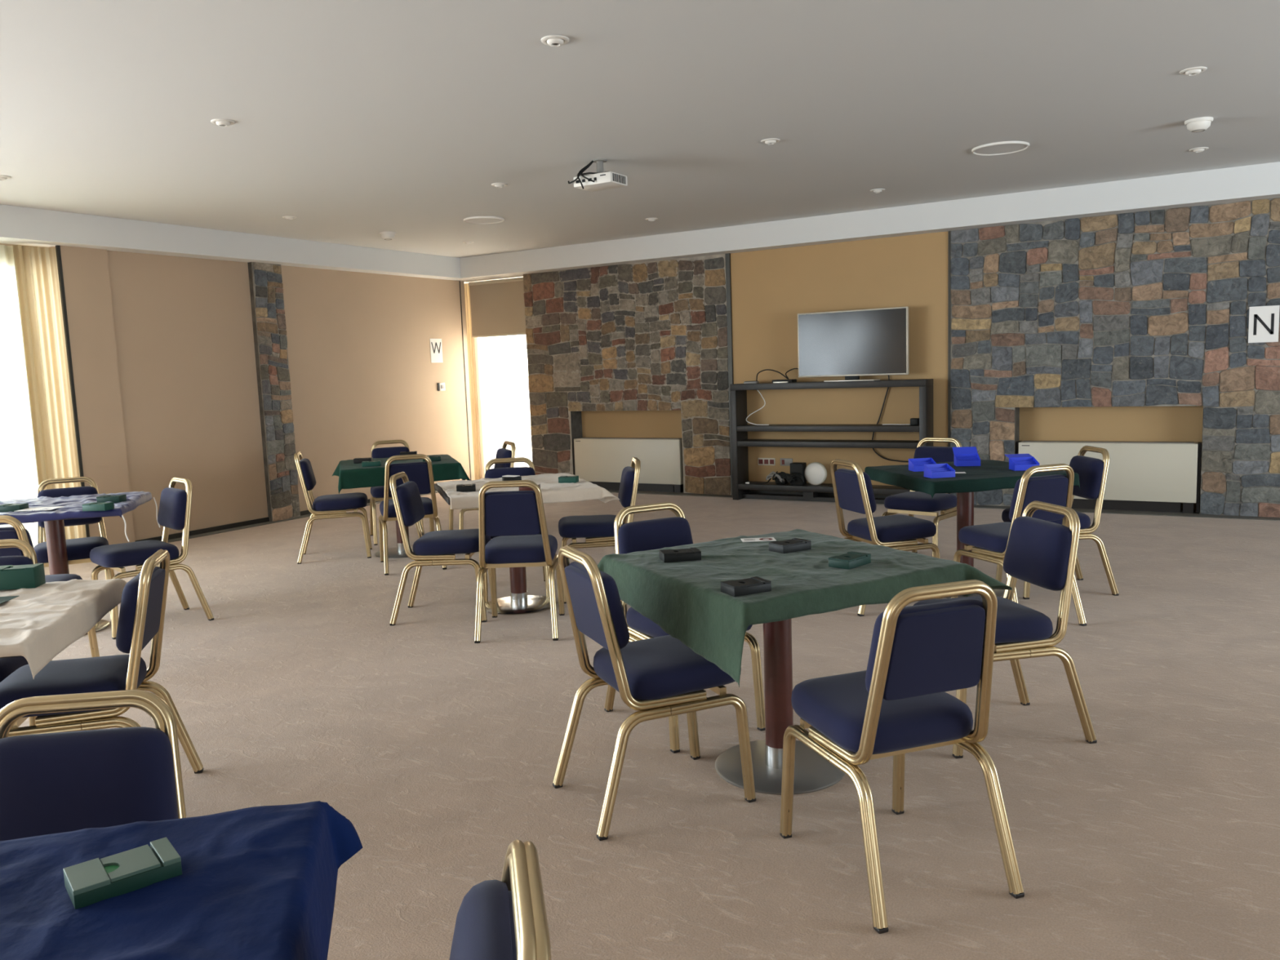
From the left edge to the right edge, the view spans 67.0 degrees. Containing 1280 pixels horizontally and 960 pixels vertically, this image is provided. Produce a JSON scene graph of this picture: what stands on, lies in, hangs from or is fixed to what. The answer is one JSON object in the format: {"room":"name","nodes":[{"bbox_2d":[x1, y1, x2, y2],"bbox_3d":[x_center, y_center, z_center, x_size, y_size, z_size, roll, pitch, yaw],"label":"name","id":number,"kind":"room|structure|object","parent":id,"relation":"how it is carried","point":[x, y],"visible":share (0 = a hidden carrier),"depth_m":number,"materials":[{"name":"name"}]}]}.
{"room":"games hall","nodes":[
{"label":"games hall","id":0,"kind":"room"},
{"bbox_2d":[0,243,475,544],"bbox_3d":[-6.466,-0.309,5.762,0.290,2.630,16.220,2,8,31],"label":"wall","id":1,"kind":"structure","parent":0,"point":[162,347],"depth_m":9.55,"materials":[{"name":"beige paint"}]},
{"bbox_2d":[0,244,44,548],"bbox_3d":[-5.484,-0.527,7.338,0.058,2.590,1.760,2,8,31],"label":"window","id":2,"kind":"structure","parent":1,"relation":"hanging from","point":[19,480],"depth_m":7.91,"materials":[{"name":"glass"}]},
{"bbox_2d":[12,244,86,541],"bbox_3d":[-4.928,-0.634,8.085,0.054,2.590,0.345,2,8,32],"label":"linen curtain","id":3,"kind":"object","parent":1,"relation":"hanging from","point":[36,268],"visible":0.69,"depth_m":8.05,"materials":[{"name":"beige fabric"}]},
{"bbox_2d":[55,244,89,537],"bbox_3d":[-4.818,-0.654,8.222,0.026,2.630,0.025,2,8,31],"label":"trim","id":4,"kind":"structure","parent":1,"relation":"attached to","point":[57,247],"depth_m":8.17,"materials":[{"name":"grey metal"}]},
{"bbox_2d":[134,488,436,542],"bbox_3d":[-3.408,0.309,10.687,0.022,0.050,4.630,2,8,31],"label":"baseboard","id":5,"kind":"structure","parent":1,"relation":"attached to","point":[305,512],"depth_m":9.48,"materials":[{"name":"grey wood"}]},
{"bbox_2d":[430,338,443,362],"bbox_3d":[-2.534,-1.610,12.030,0.004,0.297,0.210,2,8,31],"label":"sign","id":6,"kind":"object","parent":1,"relation":"attached to","point":[436,348],"visible":1,"depth_m":12.03,"materials":[{"name":"white paper"}]},
{"bbox_2d":[459,280,471,479],"bbox_3d":[-2.272,-1.243,12.518,0.036,2.630,0.012,2,8,31],"label":"trim","id":7,"kind":"structure","parent":1,"relation":"attached to","point":[460,281],"depth_m":12.50,"materials":[{"name":"grey metal"}]},
{"bbox_2d":[0,161,1279,283],"bbox_3d":[-0.579,-1.564,2.253,14.400,0.249,16.600,2,8,31],"label":"trim","id":8,"kind":"structure","parent":1,"relation":"attached to","point":[19,225],"depth_m":9.11,"materials":[{"name":"white paint"}]},
{"bbox_2d":[247,262,300,521],"bbox_3d":[-3.790,-0.894,9.976,0.159,2.630,0.350,2,8,31],"label":"stone pillar","id":9,"kind":"structure","parent":0,"point":[265,280],"depth_m":9.91,"materials":[{"name":"stone"}]},
{"bbox_2d":[463,283,481,479],"bbox_3d":[-1.848,-1.268,12.598,1.600,2.630,0.390,2,8,31],"label":"wall","id":10,"kind":"structure","parent":0,"point":[464,283],"depth_m":12.93,"materials":[{"name":"beige paint"}]},
{"bbox_2d":[463,284,479,479],"bbox_3d":[-2.244,-1.271,12.749,0.138,2.590,0.024,-1,7,8],"label":"linen curtain","id":11,"kind":"object","parent":10,"relation":"hanging from","point":[467,295],"visible":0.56,"depth_m":12.75,"materials":[{"name":"beige fabric"}]},
{"bbox_2d":[474,337,484,478],"bbox_3d":[-1.685,-1.264,12.647,1.130,2.600,0.060,2,8,31],"label":"window","id":12,"kind":"structure","parent":10,"relation":"in","point":[476,347],"depth_m":12.93,"materials":[{"name":"white glass"}]},
{"bbox_2d":[468,276,526,337],"bbox_3d":[-1.763,-2.196,12.319,1.030,0.712,0.044,2,8,31],"label":"roller blind","id":13,"kind":"object","parent":10,"relation":"attached to","point":[497,308],"visible":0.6,"depth_m":12.35,"materials":[{"name":"fabric"}]},
{"bbox_2d":[523,253,731,494],"bbox_3d":[-0.151,-1.185,11.363,2.744,2.630,0.264,2,8,31],"label":"stone wall","id":14,"kind":"structure","parent":0,"point":[650,335],"depth_m":11.11,"materials":[{"name":"stone"}]},
{"bbox_2d":[0,0,1279,257],"bbox_3d":[-0.559,-1.728,2.130,14.550,0.100,16.750,2,8,31],"label":"ceiling","id":15,"kind":"structure","parent":0,"point":[356,121],"depth_m":5.34,"materials":[{"name":"white paint"}]},
{"bbox_2d":[210,119,235,126],"bbox_3d":[-2.315,-1.980,5.364,0.124,0.025,0.124,2,8,31],"label":"recessed light","id":16,"kind":"object","parent":15,"relation":"in","point":[221,122],"visible":1,"depth_m":5.34,"materials":[{"name":"white"}]},
{"bbox_2d":[379,231,395,239],"bbox_3d":[-2.531,-2.449,9.701,0.160,0.070,0.160,2,8,31],"label":"smoke detector","id":17,"kind":"object","parent":15,"relation":"attached to","point":[384,235],"visible":1,"depth_m":9.65,"materials":[{"name":"white plastic"}]},
{"bbox_2d":[463,216,504,223],"bbox_3d":[-1.468,-2.442,9.083,0.380,0.016,0.380,2,8,31],"label":"ceiling speaker","id":18,"kind":"object","parent":15,"relation":"attached to","point":[474,220],"visible":1,"depth_m":9.06,"materials":[{"name":"white plastic"}]},
{"bbox_2d":[465,217,502,222],"bbox_3d":[-1.468,-2.441,9.083,0.346,0.001,0.346,2,8,31],"label":"grille","id":19,"kind":"object","parent":18,"relation":"attached to","point":[479,220],"depth_m":9.09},
{"bbox_2d":[541,35,568,46],"bbox_3d":[-0.371,-1.919,4.232,0.124,0.025,0.124,2,8,31],"label":"recessed light","id":20,"kind":"object","parent":15,"relation":"in","point":[551,40],"visible":1,"depth_m":4.21,"materials":[{"name":"white plastic"}]},
{"bbox_2d":[568,159,627,191],"bbox_3d":[-0.297,-2.118,6.714,0.351,0.207,0.278,2,8,31],"label":"projector","id":21,"kind":"object","parent":15,"relation":"hanging from","point":[598,180],"visible":1,"depth_m":6.66,"materials":[{"name":"white plastic"}]},
{"bbox_2d":[612,173,625,184],"bbox_3d":[-0.143,-2.069,6.634,0.002,0.052,0.162,2,8,31],"label":"vent","id":22,"kind":"object","parent":21,"relation":"attached to","point":[617,179],"depth_m":6.63,"materials":[{"name":"black"}]},
{"bbox_2d":[760,137,780,144],"bbox_3d":[0.850,-2.201,6.290,0.124,0.025,0.124,2,8,31],"label":"recessed light","id":23,"kind":"object","parent":15,"relation":"in","point":[772,140],"visible":1,"depth_m":6.26,"materials":[{"name":"white plastic"}]},
{"bbox_2d":[971,141,1029,155],"bbox_3d":[2.518,-2.315,6.749,0.380,0.016,0.380,2,8,31],"label":"ceiling speaker","id":24,"kind":"object","parent":15,"relation":"attached to","point":[1004,147],"visible":1,"depth_m":6.73,"materials":[{"name":"white plastic"}]},
{"bbox_2d":[1179,66,1207,75],"bbox_3d":[2.888,-2.130,5.044,0.124,0.025,0.124,2,8,31],"label":"recessed light","id":25,"kind":"object","parent":15,"relation":"in","point":[1193,71],"visible":1,"depth_m":5.02,"materials":[{"name":"white plastic"}]},
{"bbox_2d":[1184,116,1213,132],"bbox_3d":[3.557,-2.256,6.152,0.160,0.070,0.160,2,8,31],"label":"smoke detector","id":26,"kind":"object","parent":15,"relation":"attached to","point":[1197,124],"visible":1,"depth_m":6.11,"materials":[{"name":"white plastic"}]},
{"bbox_2d":[18,492,1279,959],"bbox_3d":[-0.479,1.220,2.575,14.400,0.100,16.600,2,8,31],"label":"floor","id":27,"kind":"structure","parent":0,"point":[1157,837],"depth_m":3.52,"materials":[{"name":"beige carpet"}]},
{"bbox_2d":[0,655,22,657],"bbox_3d":[-2.194,0.804,2.999,0.880,0.750,0.880,-4,7,-13],"label":"pedestal table","id":28,"kind":"object","parent":27,"relation":"on","point":[17,655],"visible":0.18,"depth_m":2.62,"materials":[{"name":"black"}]},
{"bbox_2d":[0,578,126,679],"bbox_3d":[-2.194,0.466,2.975,0.954,0.115,0.941,-4,7,-13],"label":"tablecloth","id":29,"kind":"object","parent":28,"relation":"on","point":[39,624],"visible":0.93,"depth_m":3.00,"materials":[{"name":"beige fabric"}]},
{"bbox_2d":[0,563,45,590],"bbox_3d":[-2.167,0.337,3.357,0.150,0.072,0.080,-3,7,-9],"label":"box","id":30,"kind":"object","parent":29,"relation":"on","point":[30,575],"visible":1,"depth_m":3.33,"materials":[{"name":"teal plastic"}]},
{"bbox_2d":[0,538,37,682],"bbox_3d":[-2.454,0.689,3.551,0.454,0.870,0.565,-4,7,-13],"label":"banquet chair","id":31,"kind":"object","parent":27,"relation":"on","point":[9,665],"visible":0.26,"depth_m":3.70,"materials":[{"name":"blue fabric"}]},
{"bbox_2d":[0,515,99,660],"bbox_3d":[-3.036,0.573,4.735,0.454,0.870,0.565,-3,7,-6],"label":"banquet chair","id":32,"kind":"object","parent":27,"relation":"on","point":[18,531],"visible":0.16,"depth_m":4.50,"materials":[{"name":"gold metal"}]},
{"bbox_2d":[34,476,115,618],"bbox_3d":[-3.576,0.437,6.077,0.454,0.870,0.565,-6,7,-27],"label":"banquet chair","id":33,"kind":"object","parent":27,"relation":"on","point":[78,549],"visible":0.46,"depth_m":6.13,"materials":[{"name":"blue fabric"}]},
{"bbox_2d":[44,515,113,635],"bbox_3d":[-3.460,0.530,5.754,0.880,0.750,0.880,-4,7,-17],"label":"pedestal table","id":34,"kind":"object","parent":27,"relation":"on","point":[55,531],"visible":0.14,"depth_m":5.70,"materials":[{"name":"black"}]},
{"bbox_2d":[0,491,152,524],"bbox_3d":[-3.473,0.170,5.713,0.917,0.078,0.916,-4,7,-17],"label":"tablecloth","id":35,"kind":"object","parent":34,"relation":"on","point":[73,507],"visible":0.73,"depth_m":5.59,"materials":[{"name":"blue fabric"}]},
{"bbox_2d":[0,502,28,511],"bbox_3d":[-3.547,0.157,5.461,0.135,0.038,0.080,-2,7,1],"label":"box","id":36,"kind":"object","parent":35,"relation":"on","point":[6,507],"visible":0.98,"depth_m":5.42,"materials":[{"name":"teal plastic"}]},
{"bbox_2d":[13,506,63,511],"bbox_3d":[-3.387,0.163,5.447,0.200,0.002,0.140,-2,7,-4],"label":"paper card","id":37,"kind":"object","parent":35,"relation":"on","point":[56,507],"visible":1,"depth_m":5.45,"materials":[{"name":"white paper"}]},
{"bbox_2d":[81,502,114,511],"bbox_3d":[-3.012,0.148,5.372,0.135,0.038,0.080,-1,7,7],"label":"box","id":38,"kind":"object","parent":35,"relation":"on","point":[93,506],"visible":1,"depth_m":5.34,"materials":[{"name":"teal plastic"}]},
{"bbox_2d":[96,494,126,502],"bbox_3d":[-3.128,0.112,5.720,0.135,0.038,0.080,-2,7,1],"label":"box","id":39,"kind":"object","parent":35,"relation":"on","point":[116,498],"visible":0.98,"depth_m":5.68,"materials":[{"name":"teal plastic"}]},
{"bbox_2d":[0,689,186,840],"bbox_3d":[-1.011,0.859,1.638,0.454,0.870,0.565,-3,7,-7],"label":"banquet chair","id":40,"kind":"object","parent":27,"relation":"on","point":[67,781],"visible":0.5,"depth_m":1.76,"materials":[{"name":"blue fabric"}]},
{"bbox_2d":[0,549,204,773],"bbox_3d":[-1.867,0.698,3.291,0.565,0.870,0.454,-4,7,-15],"label":"banquet chair","id":41,"kind":"object","parent":27,"relation":"on","point":[141,618],"visible":0.77,"depth_m":3.16,"materials":[{"name":"blue fabric"}]},
{"bbox_2d":[89,476,213,639],"bbox_3d":[-2.985,0.443,5.842,0.565,0.870,0.454,-8,9,-43],"label":"banquet chair","id":42,"kind":"object","parent":27,"relation":"on","point":[175,505],"visible":0.84,"depth_m":5.81,"materials":[{"name":"blue fabric"}]},
{"bbox_2d":[293,451,372,564],"bbox_3d":[-2.504,0.192,7.859,0.565,0.870,0.454,-4,7,-14],"label":"banquet chair","id":43,"kind":"object","parent":27,"relation":"on","point":[336,505],"visible":1,"depth_m":7.68,"materials":[{"name":"blue fabric"}]},
{"bbox_2d":[374,520,413,558],"bbox_3d":[-1.958,0.227,7.910,0.880,0.750,0.880,-4,7,-17],"label":"pedestal table","id":44,"kind":"object","parent":27,"relation":"on","point":[398,552],"visible":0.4,"depth_m":7.89,"materials":[{"name":"silver metal"}]},
{"bbox_2d":[332,454,470,493],"bbox_3d":[-1.970,-0.062,7.873,0.992,0.185,1.076,-4,7,-20],"label":"tablecloth","id":45,"kind":"object","parent":44,"relation":"on","point":[351,475],"visible":0.65,"depth_m":7.51,"materials":[{"name":"green fabric"}]},
{"bbox_2d":[361,460,381,466],"bbox_3d":[-2.088,-0.128,7.517,0.140,0.036,0.080,-3,7,-11],"label":"box","id":46,"kind":"object","parent":45,"relation":"on","point":[364,464],"visible":1,"depth_m":7.48,"materials":[{"name":"teal plastic"}]},
{"bbox_2d":[369,439,424,545],"bbox_3d":[-2.195,0.091,8.633,0.454,0.870,0.565,-4,7,-17],"label":"banquet chair","id":47,"kind":"object","parent":27,"relation":"on","point":[377,493],"visible":0.49,"depth_m":8.71,"materials":[{"name":"gold metal"}]},
{"bbox_2d":[378,453,446,575],"bbox_3d":[-1.762,0.224,7.355,0.454,0.870,0.565,-4,7,-19],"label":"banquet chair","id":48,"kind":"object","parent":27,"relation":"on","point":[420,473],"visible":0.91,"depth_m":7.14,"materials":[{"name":"blue fabric"}]},
{"bbox_2d":[389,471,497,625],"bbox_3d":[-1.191,0.383,5.803,0.565,0.870,0.454,-2,7,1],"label":"banquet chair","id":49,"kind":"object","parent":27,"relation":"on","point":[436,548],"visible":0.88,"depth_m":5.62,"materials":[{"name":"blue fabric"}]},
{"bbox_2d":[448,440,515,529],"bbox_3d":[-1.300,0.124,8.072,0.565,0.870,0.454,-5,7,-22],"label":"banquet chair","id":50,"kind":"object","parent":27,"relation":"on","point":[503,452],"visible":0.29,"depth_m":7.98,"materials":[{"name":"gold metal"}]},
{"bbox_2d":[434,483,557,615],"bbox_3d":[-0.762,0.409,5.965,0.880,0.750,0.880,-4,7,-17],"label":"pedestal table","id":51,"kind":"object","parent":27,"relation":"on","point":[519,602],"visible":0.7,"depth_m":5.95,"materials":[{"name":"silver metal"}]},
{"bbox_2d":[436,472,619,509],"bbox_3d":[-0.718,0.070,5.920,0.971,0.104,0.972,-4,7,-17],"label":"tablecloth","id":52,"kind":"object","parent":51,"relation":"on","point":[553,491],"visible":0.57,"depth_m":5.61,"materials":[{"name":"beige fabric"}]},
{"bbox_2d":[456,484,475,492],"bbox_3d":[-1.024,0.046,5.685,0.110,0.036,0.075,-3,7,-9],"label":"box","id":53,"kind":"object","parent":52,"relation":"on","point":[467,487],"visible":1,"depth_m":5.65,"materials":[{"name":"black plastic"}]},
{"bbox_2d":[558,475,578,483],"bbox_3d":[-0.439,-0.004,5.937,0.110,0.036,0.075,-1,7,11],"label":"box","id":54,"kind":"object","parent":52,"relation":"on","point":[562,479],"visible":1,"depth_m":5.90,"materials":[{"name":"teal plastic"}]},
{"bbox_2d":[449,839,551,959],"bbox_3d":[-0.345,0.898,1.097,0.565,0.870,0.454,-3,7,-10],"label":"banquet chair","id":55,"kind":"object","parent":27,"relation":"on","point":[506,918],"visible":1,"depth_m":1.11,"materials":[{"name":"blue fabric"}]},
{"bbox_2d":[483,457,549,603],"bbox_3d":[-0.833,0.307,6.344,0.454,0.870,0.565,-3,7,-8],"label":"banquet chair","id":56,"kind":"object","parent":27,"relation":"on","point":[496,473],"visible":0.25,"depth_m":6.46,"materials":[{"name":"gold metal"}]},
{"bbox_2d":[474,480,564,643],"bbox_3d":[-0.680,0.408,5.427,0.454,0.870,0.565,-2,7,1],"label":"banquet chair","id":57,"kind":"object","parent":27,"relation":"on","point":[517,518],"visible":0.97,"depth_m":5.22,"materials":[{"name":"blue fabric"}]},
{"bbox_2d":[558,457,640,603],"bbox_3d":[-0.245,0.302,6.205,0.565,0.870,0.454,-3,7,-5],"label":"banquet chair","id":58,"kind":"object","parent":27,"relation":"on","point":[599,531],"visible":0.59,"depth_m":6.02,"materials":[{"name":"blue fabric"}]},
{"bbox_2d":[552,545,755,840],"bbox_3d":[0.027,0.637,3.237,0.565,0.870,0.454,-5,7,-23],"label":"banquet chair","id":59,"kind":"object","parent":27,"relation":"on","point":[661,677],"visible":0.96,"depth_m":3.10,"materials":[{"name":"blue fabric"}]},
{"bbox_2d":[604,502,765,753],"bbox_3d":[0.165,0.552,3.919,0.454,0.870,0.565,-6,8,-28],"label":"banquet chair","id":60,"kind":"object","parent":27,"relation":"on","point":[660,533],"visible":0.43,"depth_m":3.96,"materials":[{"name":"blue fabric"}]},
{"bbox_2d":[715,618,844,795],"bbox_3d":[0.490,0.658,3.430,0.880,0.750,0.880,-6,8,-29],"label":"pedestal table","id":61,"kind":"object","parent":27,"relation":"on","point":[813,772],"visible":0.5,"depth_m":3.40,"materials":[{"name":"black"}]},
{"bbox_2d":[597,528,1012,687],"bbox_3d":[0.518,0.396,3.396,1.154,0.253,1.036,-6,8,-29],"label":"tablecloth","id":62,"kind":"object","parent":61,"relation":"on","point":[686,599],"visible":0.83,"depth_m":3.14,"materials":[{"name":"green fabric"}]},
{"bbox_2d":[658,547,701,562],"bbox_3d":[0.143,0.267,3.442,0.135,0.031,0.080,-3,7,-11],"label":"box","id":63,"kind":"object","parent":62,"relation":"on","point":[691,553],"visible":1,"depth_m":3.41,"materials":[{"name":"black plastic"}]},
{"bbox_2d":[720,576,771,596],"bbox_3d":[0.319,0.321,2.916,0.130,0.031,0.080,-5,7,-26],"label":"box","id":64,"kind":"object","parent":62,"relation":"on","point":[756,584],"visible":1,"depth_m":2.89,"materials":[{"name":"black plastic"}]},
{"bbox_2d":[740,537,776,542],"bbox_3d":[0.461,0.233,3.766,0.130,0.002,0.070,-2,7,-1],"label":"table card","id":65,"kind":"object","parent":62,"relation":"on","point":[768,539],"visible":1,"depth_m":3.76,"materials":[{"name":"white paper"}]},
{"bbox_2d":[768,537,811,553],"bbox_3d":[0.550,0.241,3.540,0.135,0.031,0.080,-6,8,-33],"label":"box","id":66,"kind":"object","parent":62,"relation":"on","point":[795,544],"visible":1,"depth_m":3.51,"materials":[{"name":"black plastic"}]},
{"bbox_2d":[828,551,871,569],"bbox_3d":[0.705,0.270,3.245,0.080,0.031,0.135,5,9,45],"label":"box","id":67,"kind":"object","parent":62,"relation":"on","point":[850,560],"visible":1,"depth_m":3.21,"materials":[{"name":"teal plastic"}]},
{"bbox_2d":[729,378,933,503],"bbox_3d":[1.927,-0.387,9.890,2.057,1.235,0.280,2,8,31],"label":"shelf unit","id":68,"kind":"object","parent":27,"relation":"on","point":[740,427],"visible":0.73,"depth_m":9.90,"materials":[{"name":"black wood"}]},
{"bbox_2d":[790,462,806,485],"bbox_3d":[1.651,-0.065,10.077,0.140,0.227,0.120,2,8,31],"label":"speaker box","id":69,"kind":"object","parent":68,"relation":"on","point":[795,467],"visible":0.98,"depth_m":10.02,"materials":[{"name":"black plastic"}]},
{"bbox_2d":[804,462,826,484],"bbox_3d":[1.808,-0.064,9.979,0.236,0.236,0.067,2,8,31],"label":"round lamp","id":70,"kind":"object","parent":68,"relation":"on","point":[815,473],"visible":1,"depth_m":9.95,"materials":[{"name":"white glass"}]},
{"bbox_2d":[797,306,908,382],"bbox_3d":[2.109,-1.338,9.631,1.140,0.700,0.190,2,8,33],"label":"television","id":71,"kind":"object","parent":68,"relation":"on","point":[851,344],"visible":1,"depth_m":9.60,"materials":[{"name":"silver metal"}]},
{"bbox_2d":[830,458,942,616],"bbox_3d":[1.427,0.299,5.711,0.565,0.870,0.454,-4,7,-18],"label":"banquet chair","id":72,"kind":"object","parent":27,"relation":"on","point":[853,491],"visible":0.84,"depth_m":5.57,"materials":[{"name":"blue fabric"}]},
{"bbox_2d":[779,579,1024,933],"bbox_3d":[0.708,0.672,2.723,0.454,0.870,0.565,-4,7,-19],"label":"banquet chair","id":73,"kind":"object","parent":27,"relation":"on","point":[895,707],"visible":1,"depth_m":2.55,"materials":[{"name":"blue fabric"}]},
{"bbox_2d":[881,437,961,556],"bbox_3d":[2.004,0.153,6.798,0.454,0.870,0.565,4,9,42],"label":"banquet chair","id":74,"kind":"object","parent":27,"relation":"on","point":[911,503],"visible":0.58,"depth_m":6.67,"materials":[{"name":"blue fabric"}]},
{"bbox_2d":[946,492,1004,598],"bbox_3d":[1.997,0.314,5.931,0.880,0.750,0.880,-3,7,-11],"label":"pedestal table","id":75,"kind":"object","parent":27,"relation":"on","point":[965,500],"visible":0.16,"depth_m":5.88,"materials":[{"name":"black wood"}]},
{"bbox_2d":[864,459,1079,498],"bbox_3d":[1.985,-0.014,5.892,0.924,0.104,0.924,-3,7,-11],"label":"tablecloth","id":76,"kind":"object","parent":75,"relation":"on","point":[992,474],"visible":0.62,"depth_m":5.57,"materials":[{"name":"green fabric"}]},
{"bbox_2d":[908,457,936,471],"bbox_3d":[1.725,-0.094,5.892,0.145,0.070,0.095,-3,7,-4],"label":"tray","id":77,"kind":"object","parent":76,"relation":"on","point":[917,464],"visible":0.62,"depth_m":5.91,"materials":[{"name":"blue plastic"}]},
{"bbox_2d":[924,463,955,478],"bbox_3d":[1.718,-0.053,5.543,0.145,0.070,0.095,-3,7,-11],"label":"tray","id":78,"kind":"object","parent":76,"relation":"on","point":[935,470],"visible":1,"depth_m":5.54,"materials":[{"name":"blue plastic"}]},
{"bbox_2d":[952,446,980,466],"bbox_3d":[2.062,-0.149,6.105,0.145,0.107,0.161,-1,7,9],"label":"tray","id":79,"kind":"object","parent":76,"relation":"on","point":[967,455],"visible":1,"depth_m":6.11,"materials":[{"name":"blue plastic"}]},
{"bbox_2d":[1004,453,1039,471],"bbox_3d":[2.286,-0.107,5.784,0.145,0.082,0.170,-2,7,1],"label":"tray","id":80,"kind":"object","parent":76,"relation":"on","point":[1017,462],"visible":0.79,"depth_m":5.76,"materials":[{"name":"blue plastic"}]},
{"bbox_2d":[913,500,1097,758],"bbox_3d":[1.358,0.535,3.695,0.565,0.870,0.454,-3,7,-11],"label":"banquet chair","id":81,"kind":"object","parent":27,"relation":"on","point":[1042,553],"visible":0.65,"depth_m":3.55,"materials":[{"name":"blue fabric"}]},
{"bbox_2d":[951,463,1086,626],"bbox_3d":[2.045,0.330,5.256,0.454,0.870,0.565,-4,7,-20],"label":"banquet chair","id":82,"kind":"object","parent":27,"relation":"on","point":[988,542],"visible":0.52,"depth_m":5.07,"materials":[{"name":"blue fabric"}]},
{"bbox_2d":[995,445,1119,599],"bbox_3d":[2.533,0.239,5.888,0.565,0.870,0.454,-2,7,-2],"label":"banquet chair","id":83,"kind":"object","parent":27,"relation":"on","point":[1092,473],"visible":0.59,"depth_m":5.72,"materials":[{"name":"gold metal"}]},
{"bbox_3d":[-0.846,0.976,1.099,0.880,0.750,0.880,-4,7,-13],"label":"pedestal table","id":84,"kind":"object","parent":27,"relation":"on","visible":0},
{"bbox_2d":[0,800,363,959],"bbox_3d":[-0.836,0.690,1.078,0.968,0.206,0.947,-4,7,-13],"label":"tablecloth","id":85,"kind":"object","parent":84,"relation":"on","point":[255,882],"visible":0.94,"depth_m":1.32,"materials":[{"name":"blue fabric"}]},
{"bbox_2d":[62,836,182,909],"bbox_3d":[-0.718,0.544,1.342,0.132,0.027,0.080,-7,8,-38],"label":"box","id":86,"kind":"object","parent":85,"relation":"on","point":[86,883],"visible":1,"depth_m":1.32,"materials":[{"name":"teal plastic"}]},
{"bbox_2d":[581,231,1203,511],"bbox_3d":[4.300,-1.055,8.857,12.800,2.630,0.480,2,8,31],"label":"wall","id":87,"kind":"structure","parent":0,"point":[770,288],"depth_m":9.85,"materials":[{"name":"beige paint"}]},
{"bbox_2d":[477,334,532,471],"bbox_3d":[-1.701,-1.261,12.542,0.990,2.580,0.044,2,8,31],"label":"window","id":88,"kind":"structure","parent":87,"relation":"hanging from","point":[503,360],"depth_m":12.59,"materials":[{"name":"glass"}]},
{"bbox_2d":[724,253,733,495],"bbox_3d":[1.014,-1.138,10.590,0.050,2.630,0.112,2,8,31],"label":"trim","id":89,"kind":"structure","parent":87,"relation":"attached to","point":[727,256],"depth_m":10.49,"materials":[{"name":"grey metal"}]},
{"bbox_2d":[757,457,775,465],"bbox_3d":[1.369,-0.198,10.456,0.200,0.080,0.014,2,8,31],"label":"wall socket","id":90,"kind":"object","parent":87,"relation":"attached to","point":[762,461],"visible":1,"depth_m":10.45,"materials":[{"name":"white plastic"}]},
{"bbox_2d":[780,457,792,466],"bbox_3d":[1.567,-0.192,10.338,0.140,0.080,0.014,2,8,31],"label":"wall socket","id":91,"kind":"object","parent":87,"relation":"attached to","point":[784,461],"visible":0.82,"depth_m":10.34,"materials":[{"name":"grey plastic"}]},
{"bbox_2d":[748,489,892,498],"bbox_3d":[2.047,0.171,10.100,2.330,0.070,0.030,2,8,31],"label":"baseboard","id":92,"kind":"structure","parent":87,"relation":"attached to","point":[757,491],"depth_m":10.33,"materials":[{"name":"grey metal"}]},
{"bbox_2d":[871,374,908,462],"bbox_3d":[2.577,-0.604,9.646,0.548,0.987,0.020,2,8,31],"label":"power cable","id":93,"kind":"object","parent":87,"relation":"attached to","point":[874,451],"visible":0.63,"depth_m":9.72,"materials":[{"name":"black plastic"}]},
{"bbox_2d":[947,231,951,493],"bbox_3d":[3.019,-1.071,9.391,0.023,2.630,0.104,2,8,31],"label":"trim","id":94,"kind":"structure","parent":87,"relation":"attached to","point":[949,232],"depth_m":9.30,"materials":[{"name":"grey metal"}]},
{"bbox_2d":[1016,440,1201,513],"bbox_3d":[4.252,-0.043,8.842,1.520,0.615,0.202,2,8,31],"label":"radiator","id":95,"kind":"object","parent":87,"relation":"attached to","point":[1142,476],"visible":0.74,"depth_m":8.61,"materials":[{"name":"beige metal"}]},
{"bbox_2d":[1022,440,1194,443],"bbox_3d":[4.246,-0.344,8.811,1.405,0.009,0.130,2,8,31],"label":"grille","id":96,"kind":"object","parent":95,"relation":"attached to","point":[1067,442],"depth_m":8.80,"materials":[{"name":"white metal"}]},
{"bbox_2d":[950,197,1279,517],"bbox_3d":[6.386,-0.966,7.441,7.762,2.630,0.264,2,8,31],"label":"stone wall","id":97,"kind":"structure","parent":0,"point":[1148,308],"depth_m":8.47,"materials":[{"name":"stone"}]},
{"bbox_2d":[167,488,1279,542],"bbox_3d":[2.584,0.524,7.164,13.910,0.006,4.710,2,8,31],"label":"trim","id":98,"kind":"structure","parent":97,"relation":"attached to","point":[1194,514],"depth_m":9.10,"materials":[{"name":"wood"}]},
{"bbox_2d":[573,437,683,492],"bbox_3d":[-0.122,-0.190,11.466,1.515,0.615,0.202,2,8,31],"label":"radiator","id":99,"kind":"object","parent":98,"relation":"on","point":[601,462],"visible":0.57,"depth_m":11.34,"materials":[{"name":"beige metal"}]},
{"bbox_2d":[578,437,681,439],"bbox_3d":[-0.128,-0.491,11.435,1.400,0.009,0.130,2,8,31],"label":"grille","id":100,"kind":"object","parent":99,"relation":"attached to","point":[579,437],"depth_m":11.43,"materials":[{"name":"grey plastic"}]},
{"bbox_2d":[1248,305,1279,342],"bbox_3d":[5.153,-1.286,7.980,0.210,0.297,0.004,2,8,31],"label":"sign","id":101,"kind":"object","parent":97,"relation":"attached to","point":[1264,321],"visible":1,"depth_m":7.98,"materials":[{"name":"white paper"}]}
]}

